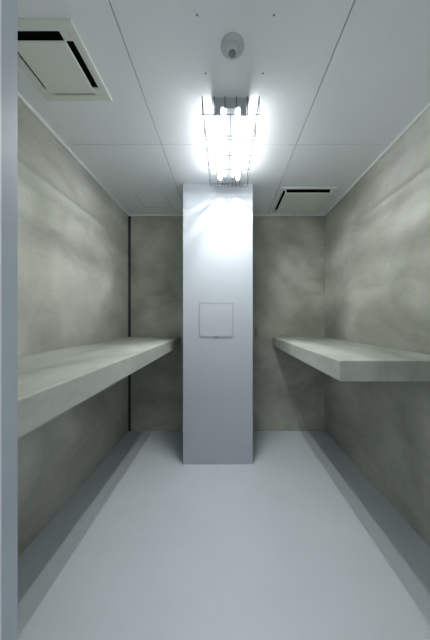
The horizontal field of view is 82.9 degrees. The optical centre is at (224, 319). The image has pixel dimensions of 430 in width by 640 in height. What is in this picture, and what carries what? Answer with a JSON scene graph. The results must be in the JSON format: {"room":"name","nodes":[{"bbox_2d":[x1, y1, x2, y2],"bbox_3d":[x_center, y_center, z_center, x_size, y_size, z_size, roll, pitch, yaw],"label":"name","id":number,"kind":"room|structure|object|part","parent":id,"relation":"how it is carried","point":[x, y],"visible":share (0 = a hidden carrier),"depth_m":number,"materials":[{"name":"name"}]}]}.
{"room":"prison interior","nodes":[
{"label":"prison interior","id":0,"kind":"room"},
{"bbox_2d":[18,98,127,557],"bbox_3d":[-1.147,0.023,1.585,0.150,2.420,2.530,0,0,0],"label":"wall","id":1,"kind":"structure","parent":0,"point":[73,235],"depth_m":1.61,"materials":[{"name":"grey concrete"}]},
{"bbox_2d":[18,92,128,215],"bbox_3d":[-1.064,-1.158,1.600,0.016,0.018,2.200,0,0,0],"label":"trim","id":2,"kind":"structure","parent":1,"relation":"attached to","point":[20,97],"depth_m":1.60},
{"bbox_2d":[18,337,180,438],"bbox_3d":[-0.780,0.236,1.602,0.583,0.098,2.196,0,0,0],"label":"wall shelf","id":3,"kind":"object","parent":1,"relation":"attached to","point":[51,383],"visible":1,"depth_m":0.95,"materials":[{"name":"concrete"}]},
{"bbox_2d":[183,183,252,463],"bbox_3d":[-0.061,0.033,2.383,0.598,2.400,0.634,0,0,0],"label":"pillar","id":4,"kind":"structure","parent":0,"point":[217,218],"depth_m":2.07,"materials":[{"name":"grey paint"}]},
{"bbox_3d":[-0.074,0.000,2.073,0.276,0.276,0.005,0,0,0],"label":"hatch door","id":5,"kind":"part","parent":4,"relation":"part of","materials":[{"name":"grey paint"}]},
{"bbox_3d":[-0.074,0.000,2.073,0.296,0.296,0.006,0,0,0],"label":"hatch frame","id":6,"kind":"part","parent":4,"relation":"part of","materials":[{"name":"white metal"}]},
{"bbox_2d":[18,431,429,639],"bbox_3d":[0.019,1.283,0.625,2.483,0.100,4.450,0,0,0],"label":"floor","id":7,"kind":"structure","parent":0,"point":[296,542],"depth_m":1.29,"materials":[{"name":"grey"}]},
{"bbox_2d":[18,0,429,213],"bbox_3d":[0.019,-1.196,1.520,2.183,0.062,2.360,0,0,0],"label":"ceiling","id":8,"kind":"structure","parent":0,"point":[336,82],"depth_m":1.23,"materials":[{"name":"white paint"}]},
{"bbox_2d":[18,18,111,100],"bbox_3d":[-0.769,-1.155,1.112,0.346,0.024,0.346,0,0,0],"label":"air conditioner","id":9,"kind":"object","parent":8,"relation":"in","point":[52,53],"visible":0.81,"depth_m":1.08,"materials":[{"name":"beige plastic"}]},
{"bbox_3d":[-0.769,-1.146,1.112,0.230,0.006,0.230,0,0,0],"label":"panel","id":10,"kind":"part","parent":9,"relation":"part of","materials":[{"name":"beige plastic"}]},
{"bbox_2d":[135,193,171,207],"bbox_3d":[-0.691,-1.165,2.378,0.284,0.003,0.284,0,0,0],"label":"access hatch","id":11,"kind":"object","parent":8,"relation":"attached to","point":[149,200],"visible":1,"depth_m":2.37,"materials":[{"name":"plastic"}]},
{"bbox_2d":[202,96,259,185],"bbox_3d":[0.030,-1.118,1.603,0.300,0.098,0.681,0,0,0],"label":"ceiling lamp","id":12,"kind":"object","parent":8,"relation":"attached to","point":[230,114],"visible":1,"depth_m":1.44,"materials":[{"name":"white glass"}]},
{"bbox_2d":[215,103,220,116],"bbox_3d":[-0.038,-1.119,1.292,0.032,0.064,0.022,0,0,0],"label":"socket","id":13,"kind":"object","parent":12,"relation":"attached to","point":[217,105],"depth_m":1.28,"materials":[{"name":"plastic"}]},
{"bbox_2d":[240,103,246,116],"bbox_3d":[0.098,-1.119,1.292,0.032,0.064,0.022,0,0,0],"label":"socket","id":14,"kind":"object","parent":12,"relation":"attached to","point":[243,106],"depth_m":1.28,"materials":[{"name":"plastic"}]},
{"bbox_2d":[221,32,243,59],"bbox_3d":[0.031,-1.145,1.035,0.100,0.043,0.100,0,0,0],"label":"smoke detector","id":15,"kind":"object","parent":8,"relation":"attached to","point":[232,44],"visible":1,"depth_m":1.02,"materials":[{"name":"plastic"}]},
{"bbox_2d":[272,187,336,213],"bbox_3d":[0.745,-1.149,2.375,0.480,0.036,0.480,0,0,0],"label":"ceiling vent","id":16,"kind":"object","parent":8,"relation":"in","point":[291,200],"visible":1,"depth_m":2.29,"materials":[{"name":"beige plastic"}]},
{"bbox_3d":[0.745,-1.134,2.375,0.418,0.006,0.418,0,0,0],"label":"panel","id":17,"kind":"part","parent":16,"relation":"part of","materials":[{"name":"beige plastic"}]},
{"bbox_2d":[131,216,324,430],"bbox_3d":[0.019,0.023,2.775,2.183,2.420,0.150,0,0,0],"label":"wall","id":18,"kind":"structure","parent":0,"point":[288,251],"depth_m":2.70,"materials":[{"name":"grey concrete"}]},
{"bbox_2d":[128,216,130,430],"bbox_3d":[-1.059,0.042,2.695,0.026,2.382,0.010,0,0,0],"label":"trim","id":19,"kind":"structure","parent":18,"relation":"attached to","point":[129,217],"depth_m":2.69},
{"bbox_2d":[129,214,323,215],"bbox_3d":[0.019,-1.160,2.692,2.151,0.014,0.016,0,0,0],"label":"trim","id":20,"kind":"structure","parent":18,"relation":"attached to","point":[129,214],"depth_m":2.68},
{"bbox_2d":[325,108,429,546],"bbox_3d":[1.186,0.023,1.585,0.150,2.420,2.530,0,0,0],"label":"wall","id":21,"kind":"structure","parent":0,"point":[377,236],"depth_m":1.67,"materials":[{"name":"grey concrete"}]},
{"bbox_2d":[273,337,429,380],"bbox_3d":[0.819,0.236,1.909,0.584,0.098,1.582,0,0,0],"label":"wall shelf","id":22,"kind":"object","parent":21,"relation":"attached to","point":[342,360],"visible":1,"depth_m":1.23,"materials":[{"name":"concrete"}]},
{"bbox_2d":[324,102,429,216],"bbox_3d":[1.103,-1.158,1.600,0.016,0.018,2.200,0,0,0],"label":"trim","id":23,"kind":"structure","parent":21,"relation":"attached to","point":[427,107],"depth_m":1.66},
{"bbox_3d":[0.019,0.023,0.420,2.183,2.420,0.160,0,0,0],"label":"wall","id":24,"kind":"structure","parent":0,"visible":0},
{"bbox_2d":[0,0,17,639],"bbox_3d":[0.016,0.205,0.416,0.958,2.055,0.176,0,0,0],"label":"door","id":25,"kind":"structure","parent":24,"relation":"in","point":[8,8],"depth_m":0.48,"materials":[{"name":"grey metal"}]}
]}

